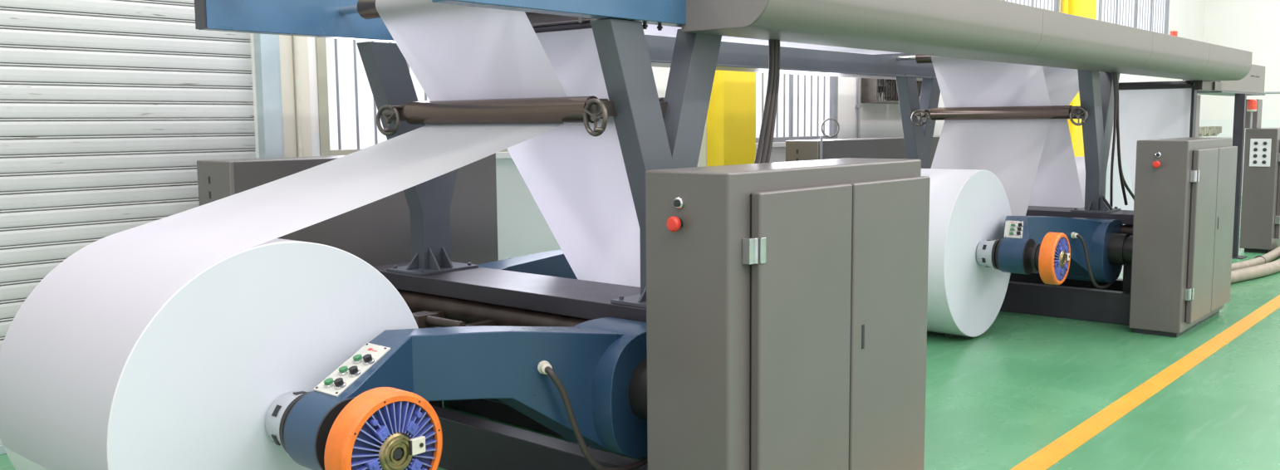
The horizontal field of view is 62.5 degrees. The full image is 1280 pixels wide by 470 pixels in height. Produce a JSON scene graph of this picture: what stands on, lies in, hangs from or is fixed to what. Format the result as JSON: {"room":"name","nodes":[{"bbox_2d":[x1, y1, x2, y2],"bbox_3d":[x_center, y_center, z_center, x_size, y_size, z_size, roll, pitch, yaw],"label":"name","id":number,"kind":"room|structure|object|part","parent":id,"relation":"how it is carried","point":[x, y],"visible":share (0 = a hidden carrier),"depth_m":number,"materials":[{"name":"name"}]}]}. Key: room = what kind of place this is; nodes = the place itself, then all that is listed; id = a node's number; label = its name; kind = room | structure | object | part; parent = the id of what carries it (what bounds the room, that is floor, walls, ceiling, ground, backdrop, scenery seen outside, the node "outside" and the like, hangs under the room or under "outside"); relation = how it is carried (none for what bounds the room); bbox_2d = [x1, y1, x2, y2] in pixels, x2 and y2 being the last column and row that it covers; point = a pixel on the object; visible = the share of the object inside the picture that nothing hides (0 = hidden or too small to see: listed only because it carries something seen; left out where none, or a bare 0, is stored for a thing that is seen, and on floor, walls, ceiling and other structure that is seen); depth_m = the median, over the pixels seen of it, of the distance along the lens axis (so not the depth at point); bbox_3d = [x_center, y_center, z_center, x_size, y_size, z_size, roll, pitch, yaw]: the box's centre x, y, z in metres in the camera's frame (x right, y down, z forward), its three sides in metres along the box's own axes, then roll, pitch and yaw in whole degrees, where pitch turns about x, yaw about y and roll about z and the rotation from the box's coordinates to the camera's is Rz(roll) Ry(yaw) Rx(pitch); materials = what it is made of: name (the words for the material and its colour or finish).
{"room":"print shop","nodes":[
{"label":"print shop","id":0,"kind":"room"},
{"bbox_2d":[0,196,1279,469],"bbox_3d":[7.626,1.582,1.531,22.250,0.200,40.000,5,8,41],"label":"floor","id":1,"kind":"structure","parent":0,"point":[998,397],"depth_m":6.58,"materials":[{"name":"green paint"}]},
{"bbox_2d":[196,152,498,266],"bbox_3d":[-1.692,0.272,6.479,0.373,1.515,1.873,5,8,41],"label":"cabinet","id":2,"kind":"object","parent":1,"relation":"on","point":[377,232],"visible":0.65,"depth_m":6.33,"materials":[{"name":"grey metal"}]},
{"bbox_2d":[194,0,1252,469],"bbox_3d":[2.245,-0.444,8.476,2.716,2.450,11.002,5,8,41],"label":"frame","id":3,"kind":"object","parent":1,"relation":"on","point":[438,291],"visible":0.57,"depth_m":5.38,"materials":[{"name":"metal"}]},
{"bbox_2d":[0,0,567,469],"bbox_3d":[1.803,-0.397,7.903,0.986,2.355,11.688,5,8,41],"label":"paper roll","id":4,"kind":"object","parent":3,"relation":"attached to","point":[170,342],"visible":0.75,"depth_m":3.71,"materials":[{"name":"white paper"}]},
{"bbox_2d":[338,0,380,19],"bbox_3d":[-0.883,-1.073,4.768,1.613,0.110,0.110,5,8,41],"label":"roller","id":5,"kind":"object","parent":3,"relation":"attached to","point":[366,9],"visible":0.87,"depth_m":5.10,"materials":[{"name":"metal"}]},
{"bbox_3d":[-1.169,-0.418,5.789,0.115,1.225,0.778,5,8,41],"label":"leg","id":6,"kind":"part","parent":3,"relation":"part of","materials":[{"name":"metal"}]},
{"bbox_3d":[-1.151,0.126,5.848,0.295,0.129,0.410,5,8,41],"label":"foot plate","id":7,"kind":"part","parent":3,"relation":"part of","materials":[{"name":"metal"}]},
{"bbox_3d":[-0.915,0.422,5.125,1.800,0.110,0.400,5,8,41],"label":"guide rail","id":8,"kind":"part","parent":3,"relation":"part of","materials":[{"name":"brown metal"}]},
{"bbox_2d":[265,317,647,469],"bbox_3d":[-0.454,0.662,3.995,1.759,0.631,0.737,-5,8,-39],"label":"reel arm","id":9,"kind":"object","parent":3,"relation":"attached to","point":[586,383],"visible":0.96,"depth_m":3.93,"materials":[{"name":"blue metal"}]},
{"bbox_3d":[-0.997,0.464,3.662,0.132,0.103,0.360,2,7,21],"label":"control panel","id":10,"kind":"part","parent":9,"relation":"part of","materials":[{"name":"white metal"}]},
{"bbox_3d":[-0.801,0.682,3.340,0.060,0.325,0.325,5,8,41],"label":"fin plate","id":11,"kind":"part","parent":9,"relation":"part of","materials":[{"name":"metal"}]},
{"bbox_3d":[-0.652,0.627,3.986,1.266,0.557,0.374,-6,8,-41],"label":"arm","id":12,"kind":"part","parent":9,"relation":"part of","materials":[{"name":"blue metal"}]},
{"bbox_2d":[376,96,617,137],"bbox_3d":[-0.697,-0.552,4.955,1.648,0.172,0.285,5,8,41],"label":"roller","id":13,"kind":"object","parent":3,"relation":"attached to","point":[586,110],"visible":0.98,"depth_m":4.83,"materials":[{"name":"brown metal"}]},
{"bbox_3d":[-1.258,-0.526,5.295,0.022,0.022,0.060,5,8,41],"label":"crank knob","id":14,"kind":"part","parent":13,"relation":"part of","materials":[{"name":"brown metal"}]},
{"bbox_3d":[-0.168,-0.435,4.358,0.022,0.022,0.060,5,8,41],"label":"crank knob","id":15,"kind":"part","parent":13,"relation":"part of","materials":[{"name":"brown metal"}]},
{"bbox_3d":[-0.482,0.289,5.285,2.530,0.085,0.450,5,8,41],"label":"cross rail","id":16,"kind":"part","parent":3,"relation":"part of","materials":[{"name":"metal"}]},
{"bbox_2d":[464,249,577,323],"bbox_3d":[-0.578,0.380,6.486,1.766,0.595,0.546,-5,8,-36],"label":"reel arm","id":17,"kind":"object","parent":3,"relation":"attached to","point":[553,263],"visible":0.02,"depth_m":6.31,"materials":[{"name":"blue metal"}]},
{"bbox_3d":[-0.423,0.354,6.540,1.266,0.557,0.374,-6,8,-41],"label":"arm","id":18,"kind":"part","parent":17,"relation":"part of","materials":[{"name":"blue metal"}]},
{"bbox_3d":[-0.565,-0.996,5.145,1.615,0.031,0.032,5,8,41],"label":"deflector rod","id":19,"kind":"part","parent":3,"relation":"part of","materials":[{"name":"metal"}]},
{"bbox_3d":[0.113,0.231,4.761,0.295,0.129,0.410,5,8,41],"label":"foot plate","id":20,"kind":"part","parent":3,"relation":"part of","materials":[{"name":"metal"}]},
{"bbox_3d":[0.095,-0.313,4.703,0.115,1.225,0.778,5,8,41],"label":"leg","id":21,"kind":"part","parent":3,"relation":"part of","materials":[{"name":"metal"}]},
{"bbox_2d":[658,97,667,116],"bbox_3d":[-0.427,-0.621,5.321,1.572,0.116,0.232,5,8,41],"label":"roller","id":22,"kind":"object","parent":3,"relation":"attached to","point":[663,105],"visible":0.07,"depth_m":4.75,"materials":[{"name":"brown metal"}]},
{"bbox_3d":[-0.128,-1.347,7.357,0.466,0.302,2.427,5,8,41],"label":"hood panel","id":23,"kind":"part","parent":3,"relation":"part of","materials":[{"name":"grey metal"}]},
{"bbox_2d":[506,24,901,287],"bbox_3d":[2.591,-0.490,8.811,0.986,2.326,9.276,5,8,41],"label":"paper","id":24,"kind":"object","parent":3,"relation":"attached to","point":[577,179],"visible":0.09,"depth_m":5.57,"materials":[{"name":"white paper"}]},
{"bbox_2d":[754,39,774,163],"bbox_3d":[0.557,-0.383,5.079,0.039,1.183,0.338,4,8,36],"label":"hanging cable","id":25,"kind":"object","parent":3,"relation":"hanging from","point":[771,41],"visible":0.62,"depth_m":5.12,"materials":[{"name":"black rubber"}]},
{"bbox_2d":[760,39,777,163],"bbox_3d":[0.591,-0.386,5.107,0.038,1.183,0.308,3,7,33],"label":"hanging cable","id":26,"kind":"object","parent":3,"relation":"hanging from","point":[766,141],"visible":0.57,"depth_m":5.13,"materials":[{"name":"black rubber"}]},
{"bbox_2d":[765,39,779,162],"bbox_3d":[0.620,-0.390,5.139,0.046,1.182,0.282,3,7,28],"label":"hanging cable","id":27,"kind":"object","parent":3,"relation":"hanging from","point":[772,126],"visible":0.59,"depth_m":5.16,"materials":[{"name":"black rubber"}]},
{"bbox_3d":[1.451,-1.553,9.174,0.466,0.302,2.397,5,8,41],"label":"hood panel","id":28,"kind":"part","parent":3,"relation":"part of","materials":[{"name":"grey metal"}]},
{"bbox_3d":[2.836,-1.735,10.768,0.466,0.302,1.837,5,8,41],"label":"hood panel","id":29,"kind":"part","parent":3,"relation":"part of","materials":[{"name":"grey metal"}]},
{"bbox_2d":[896,53,931,63],"bbox_3d":[2.990,-1.581,9.224,1.613,0.110,0.110,5,8,41],"label":"roller","id":30,"kind":"object","parent":3,"relation":"attached to","point":[919,58],"visible":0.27,"depth_m":9.57,"materials":[{"name":"metal"}]},
{"bbox_3d":[2.704,-0.925,10.245,0.115,1.225,0.778,5,8,41],"label":"leg","id":31,"kind":"part","parent":3,"relation":"part of","materials":[{"name":"metal"}]},
{"bbox_2d":[681,0,1252,81],"bbox_3d":[3.349,-1.426,7.942,0.466,0.302,9.150,5,8,41],"label":"hood","id":32,"kind":"object","parent":3,"relation":"attached to","point":[999,31],"depth_m":6.03,"materials":[{"name":"grey metal"}]},
{"bbox_2d":[921,55,1050,337],"bbox_3d":[3.734,-0.601,10.129,0.986,2.349,5.782,5,8,41],"label":"paper roll","id":33,"kind":"object","parent":3,"relation":"attached to","point":[982,173],"visible":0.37,"depth_m":8.86,"materials":[{"name":"white paper"}]},
{"bbox_2d":[909,105,1088,126],"bbox_3d":[3.176,-1.059,9.411,1.648,0.172,0.285,5,8,41],"label":"roller","id":34,"kind":"object","parent":3,"relation":"attached to","point":[1041,112],"visible":0.99,"depth_m":9.33,"materials":[{"name":"brown metal"}]},
{"bbox_2d":[975,215,1130,289],"bbox_3d":[3.418,0.154,8.452,1.759,0.631,0.737,-5,8,-39],"label":"reel arm","id":35,"kind":"object","parent":3,"relation":"attached to","point":[1061,248],"visible":0.99,"depth_m":8.35,"materials":[{"name":"blue metal"}]},
{"bbox_3d":[2.876,-0.044,8.118,0.132,0.103,0.360,2,7,21],"label":"control panel","id":36,"kind":"part","parent":35,"relation":"part of","materials":[{"name":"white plastic"}]},
{"bbox_3d":[3.221,0.120,8.443,1.266,0.557,0.374,-6,8,-41],"label":"arm","id":37,"kind":"part","parent":35,"relation":"part of","materials":[{"name":"blue metal"}]},
{"bbox_2d":[1072,105,1081,118],"bbox_3d":[3.446,-1.129,9.778,1.572,0.116,0.232,5,8,41],"label":"roller","id":38,"kind":"object","parent":3,"relation":"attached to","point":[1079,105],"visible":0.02,"depth_m":9.39,"materials":[{"name":"brown metal"}]},
{"bbox_3d":[3.391,-0.219,9.742,2.530,0.085,0.450,5,8,41],"label":"cross rail","id":39,"kind":"part","parent":3,"relation":"part of","materials":[{"name":"metal"}]},
{"bbox_3d":[3.986,-0.276,9.218,0.295,0.129,0.410,5,8,41],"label":"foot plate","id":40,"kind":"part","parent":3,"relation":"part of","materials":[{"name":"metal"}]},
{"bbox_3d":[3.967,-0.821,9.159,0.115,1.225,0.778,5,8,41],"label":"leg","id":41,"kind":"part","parent":3,"relation":"part of","materials":[{"name":"metal"}]},
{"bbox_2d":[1109,72,1116,206],"bbox_3d":[4.104,-0.838,9.164,0.075,1.197,0.036,-5,8,-36],"label":"cable","id":42,"kind":"object","parent":3,"relation":"hanging from","point":[1113,73],"visible":0.98,"depth_m":9.18,"materials":[{"name":"black rubber"}]},
{"bbox_2d":[1114,72,1127,205],"bbox_3d":[4.238,-0.851,9.296,0.396,1.202,0.046,-6,8,-43],"label":"hanging cable","id":43,"kind":"object","parent":3,"relation":"hanging from","point":[1117,105],"visible":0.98,"depth_m":9.32,"materials":[{"name":"black rubber"}]},
{"bbox_2d":[1115,72,1134,201],"bbox_3d":[4.340,-0.871,9.408,0.045,1.188,0.641,5,8,44],"label":"cable","id":44,"kind":"object","parent":3,"relation":"hanging from","point":[1127,188],"visible":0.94,"depth_m":9.28,"materials":[{"name":"black rubber"}]},
{"bbox_2d":[1108,80,1194,201],"bbox_3d":[5.275,-0.823,11.806,1.620,1.747,0.096,5,8,41],"label":"hanging web","id":45,"kind":"object","parent":3,"relation":"hanging from","point":[1147,110],"visible":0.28,"depth_m":11.53,"materials":[{"name":"white paper"}]},
{"bbox_2d":[1169,24,1177,36],"bbox_3d":[4.705,-1.793,9.297,0.059,0.116,0.059,5,8,41],"label":"marker lamp","id":46,"kind":"object","parent":3,"relation":"on","point":[1174,28],"visible":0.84,"depth_m":9.27,"materials":[{"name":"red plastic"}]},
{"bbox_2d":[1198,126,1221,137],"bbox_3d":[6.596,-1.217,12.413,0.120,0.115,1.700,5,8,41],"label":"chain","id":47,"kind":"object","parent":3,"relation":"attached to","point":[1204,130],"visible":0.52,"depth_m":12.56,"materials":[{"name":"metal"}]},
{"bbox_2d":[706,69,755,166],"bbox_3d":[0.892,-2.663,9.825,0.228,6.600,0.720,5,8,41],"label":"steel column","id":48,"kind":"structure","parent":1,"relation":"on","point":[731,115],"depth_m":9.86,"materials":[{"name":"yellow metal"}]},
{"bbox_2d":[645,157,930,469],"bbox_3d":[0.638,0.480,4.272,0.426,1.530,1.493,5,8,41],"label":"cabinet","id":49,"kind":"object","parent":1,"relation":"on","point":[787,302],"visible":1,"depth_m":3.86,"materials":[{"name":"grey metal"}]},
{"bbox_3d":[0.613,0.501,3.957,0.041,1.356,0.637,5,8,41],"label":"door","id":50,"kind":"part","parent":49,"relation":"part of","materials":[{"name":"grey metal"}]},
{"bbox_3d":[1.047,0.444,4.457,0.041,1.356,0.666,5,8,41],"label":"door","id":51,"kind":"part","parent":49,"relation":"part of","materials":[{"name":"grey metal"}]},
{"bbox_2d":[819,117,839,159],"bbox_3d":[1.790,-0.251,10.118,0.184,1.726,0.176,3,7,29],"label":"hoop","id":52,"kind":"object","parent":1,"relation":"on","point":[825,120],"visible":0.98,"depth_m":10.06,"materials":[{"name":"metal"}]},
{"bbox_2d":[785,135,940,168],"bbox_3d":[3.063,-0.351,11.950,0.373,1.515,4.603,5,8,41],"label":"cabinet","id":53,"kind":"object","parent":1,"relation":"on","point":[883,147],"visible":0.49,"depth_m":10.54,"materials":[{"name":"grey metal"}]},
{"bbox_2d":[1028,66,1133,278],"bbox_3d":[4.534,-0.697,11.051,0.986,2.321,3.334,5,8,41],"label":"paper","id":54,"kind":"object","parent":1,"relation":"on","point":[1060,180],"visible":0.07,"depth_m":9.94,"materials":[{"name":"white paper"}]},
{"bbox_2d":[1067,0,1096,156],"bbox_3d":[7.129,-3.477,16.971,0.268,6.600,0.980,5,8,41],"label":"steel column","id":55,"kind":"structure","parent":1,"relation":"on","point":[1085,8],"depth_m":16.84,"materials":[{"name":"yellow metal"}]},
{"bbox_2d":[1010,294,1279,469],"bbox_3d":[3.816,0.892,7.357,0.134,0.002,35.900,5,8,41],"label":"floor marking","id":56,"kind":"object","parent":1,"relation":"on","point":[1064,445],"depth_m":6.43,"materials":[{"name":"yellow paint"}]},
{"bbox_2d":[1128,137,1237,337],"bbox_3d":[4.511,-0.028,8.728,0.426,1.530,1.493,5,8,41],"label":"cabinet","id":57,"kind":"object","parent":1,"relation":"on","point":[1184,202],"visible":1,"depth_m":8.26,"materials":[{"name":"grey metal"}]},
{"bbox_3d":[4.486,-0.007,8.414,0.041,1.356,0.637,5,8,41],"label":"door","id":58,"kind":"part","parent":57,"relation":"part of","materials":[{"name":"grey metal"}]},
{"bbox_3d":[4.920,-0.064,8.914,0.041,1.356,0.666,5,8,41],"label":"door","id":59,"kind":"part","parent":57,"relation":"part of","materials":[{"name":"grey metal"}]},
{"bbox_2d":[1231,93,1247,259],"bbox_3d":[7.250,-0.714,12.807,0.260,1.984,0.260,5,8,41],"label":"support post","id":60,"kind":"object","parent":1,"relation":"on","point":[1239,114],"visible":0.62,"depth_m":12.74,"materials":[{"name":"metal"}]},
{"bbox_2d":[1182,63,1265,96],"bbox_3d":[7.200,-1.916,12.952,0.425,0.375,2.380,5,8,41],"label":"duct","id":61,"kind":"object","parent":60,"relation":"on","point":[1253,84],"visible":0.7,"depth_m":13.01,"materials":[{"name":"grey metal"}]},
{"bbox_2d":[1264,91,1279,93],"bbox_3d":[12.226,-2.302,16.856,10.382,0.196,0.155,-5,7,-36],"label":"cable","id":62,"kind":"object","parent":61,"relation":"attached to","point":[1265,92],"visible":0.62,"depth_m":14.11,"materials":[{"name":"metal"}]},
{"bbox_3d":[7.258,0.267,12.911,0.260,0.012,0.260,5,8,41],"label":"plate","id":63,"kind":"part","parent":60,"relation":"part of","materials":[{"name":"metal"}]},
{"bbox_2d":[1230,259,1279,283],"bbox_3d":[7.022,0.327,11.806,0.375,0.127,4.327,6,9,45],"label":"hose","id":64,"kind":"object","parent":1,"relation":"on","point":[1256,272],"visible":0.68,"depth_m":11.10,"materials":[{"name":"beige plastic"}]},
{"bbox_2d":[1230,245,1279,270],"bbox_3d":[6.915,0.309,12.034,4.125,0.103,0.301,-6,8,-44],"label":"hose","id":65,"kind":"object","parent":1,"relation":"on","point":[1269,257],"visible":0.44,"depth_m":11.93,"materials":[{"name":"beige plastic"}]},
{"bbox_2d":[1239,127,1279,253],"bbox_3d":[8.266,-0.612,13.772,0.415,1.560,1.577,5,8,41],"label":"cabinet","id":66,"kind":"object","parent":1,"relation":"on","point":[1260,208],"visible":0.99,"depth_m":13.21,"materials":[{"name":"grey metal"}]},
{"bbox_2d":[1246,99,1257,128],"bbox_3d":[7.655,-1.514,13.201,0.116,0.364,0.116,5,8,41],"label":"lamp","id":67,"kind":"object","parent":66,"relation":"on","point":[1252,105],"visible":1,"depth_m":13.16,"materials":[{"name":"plastic"}]},
{"bbox_2d":[1245,99,1262,128],"bbox_3d":[7.857,-1.560,13.585,0.220,0.369,0.270,5,8,41],"label":"junction box","id":68,"kind":"object","parent":66,"relation":"on","point":[1257,115],"visible":0.5,"depth_m":13.48,"materials":[{"name":"grey metal"}]},
{"bbox_3d":[8.445,-0.627,13.712,0.047,1.240,1.330,5,8,41],"label":"door","id":69,"kind":"part","parent":66,"relation":"part of","materials":[{"name":"grey metal"}]},
{"bbox_2d":[248,0,1205,260],"bbox_3d":[-0.730,-2.788,8.296,0.250,7.200,40.000,5,8,41],"label":"wall","id":70,"kind":"structure","parent":0,"point":[522,228],"depth_m":8.45,"materials":[{"name":"paint"}]},
{"bbox_2d":[0,0,256,455],"bbox_3d":[-5.462,-0.656,2.936,0.070,4.176,9.390,5,8,41],"label":"door","id":71,"kind":"structure","parent":70,"relation":"in","point":[110,109],"depth_m":5.80,"materials":[{"name":"paint"}]},
{"bbox_3d":[-5.444,1.395,3.155,0.070,0.050,9.390,5,8,41],"label":"rail","id":72,"kind":"part","parent":71,"relation":"part of","materials":[{"name":"grey metal"}]},
{"bbox_2d":[253,33,284,157],"bbox_3d":[-2.270,-1.119,6.443,0.080,4.300,0.145,5,8,41],"label":"trim","id":73,"kind":"structure","parent":70,"relation":"attached to","point":[267,48],"depth_m":6.43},
{"bbox_2d":[279,34,312,156],"bbox_3d":[-2.164,-1.284,6.564,0.022,4.600,0.205,5,8,41],"label":"trim","id":74,"kind":"structure","parent":70,"relation":"attached to","point":[285,41],"depth_m":6.60,"materials":[{"name":"beige paint"}]},
{"bbox_2d":[293,35,303,156],"bbox_3d":[-2.136,-1.281,6.537,0.026,4.600,0.026,5,8,41],"label":"downpipe","id":75,"kind":"object","parent":70,"relation":"attached to","point":[295,37],"visible":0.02,"depth_m":6.57,"materials":[{"name":"beige plastic"}]},
{"bbox_2d":[315,37,511,159],"bbox_3d":[-1.110,-2.142,7.736,0.115,3.160,3.010,5,8,41],"label":"window","id":76,"kind":"structure","parent":70,"relation":"in","point":[347,109],"depth_m":6.95,"materials":[{"name":"white glass"}]},
{"bbox_3d":[-1.150,-2.160,7.768,0.010,2.990,2.810,5,8,41],"label":"pane","id":77,"kind":"part","parent":76,"relation":"part of","materials":[{"name":"grey"}]},
{"bbox_3d":[-1.080,-0.594,7.886,0.070,0.050,3.010,5,8,41],"label":"sill","id":78,"kind":"part","parent":76,"relation":"part of","materials":[{"name":"white ceramic"}]},
{"bbox_2d":[755,72,838,147],"bbox_3d":[1.603,-1.577,10.947,0.115,1.310,1.770,5,8,41],"label":"window","id":79,"kind":"structure","parent":70,"relation":"in","point":[804,101],"depth_m":11.13,"materials":[{"name":"glass"}]},
{"bbox_3d":[1.626,-0.949,10.999,0.070,0.050,1.770,5,8,41],"label":"sill","id":80,"kind":"part","parent":79,"relation":"part of","materials":[{"name":"white ceramic"}]},
{"bbox_2d":[855,78,862,137],"bbox_3d":[2.467,-1.799,11.880,0.049,4.380,0.060,5,8,41],"label":"conduit pipe","id":81,"kind":"object","parent":70,"relation":"attached to","point":[858,105],"visible":0.18,"depth_m":11.91,"materials":[{"name":"metal"}]},
{"bbox_2d":[860,78,898,103],"bbox_3d":[2.787,-1.679,12.147,0.198,0.320,0.620,5,8,41],"label":"electrical box","id":82,"kind":"object","parent":70,"relation":"attached to","point":[873,90],"visible":0.78,"depth_m":11.98,"materials":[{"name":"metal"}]},
{"bbox_3d":[2.716,-1.685,12.208,0.009,0.280,0.580,5,8,41],"label":"panel","id":83,"kind":"part","parent":82,"relation":"part of","materials":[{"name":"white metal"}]},
{"bbox_2d":[1002,0,1059,11],"bbox_3d":[5.039,-4.172,14.693,0.115,2.700,4.660,5,8,41],"label":"window","id":84,"kind":"structure","parent":70,"relation":"in","point":[1052,5],"depth_m":16.07,"materials":[{"name":"glass"}]},
{"bbox_2d":[1061,0,1068,14],"bbox_3d":[6.668,-3.230,16.576,0.090,6.200,0.090,5,8,41],"label":"pipe","id":85,"kind":"object","parent":70,"relation":"attached to","point":[1065,2],"visible":0.02,"depth_m":16.50,"materials":[{"name":"yellow paint"}]},
{"bbox_2d":[1098,0,1169,34],"bbox_3d":[9.171,-4.873,19.433,0.115,2.380,4.310,5,8,41],"label":"window","id":86,"kind":"structure","parent":70,"relation":"in","point":[1149,15],"depth_m":19.70,"materials":[{"name":"glass"}]},
{"bbox_2d":[1199,0,1279,191],"bbox_3d":[20.747,-3.821,16.274,22.250,7.200,0.250,5,8,41],"label":"wall","id":87,"kind":"structure","parent":0,"point":[1253,26],"depth_m":22.71,"materials":[{"name":"paint"}]}
]}

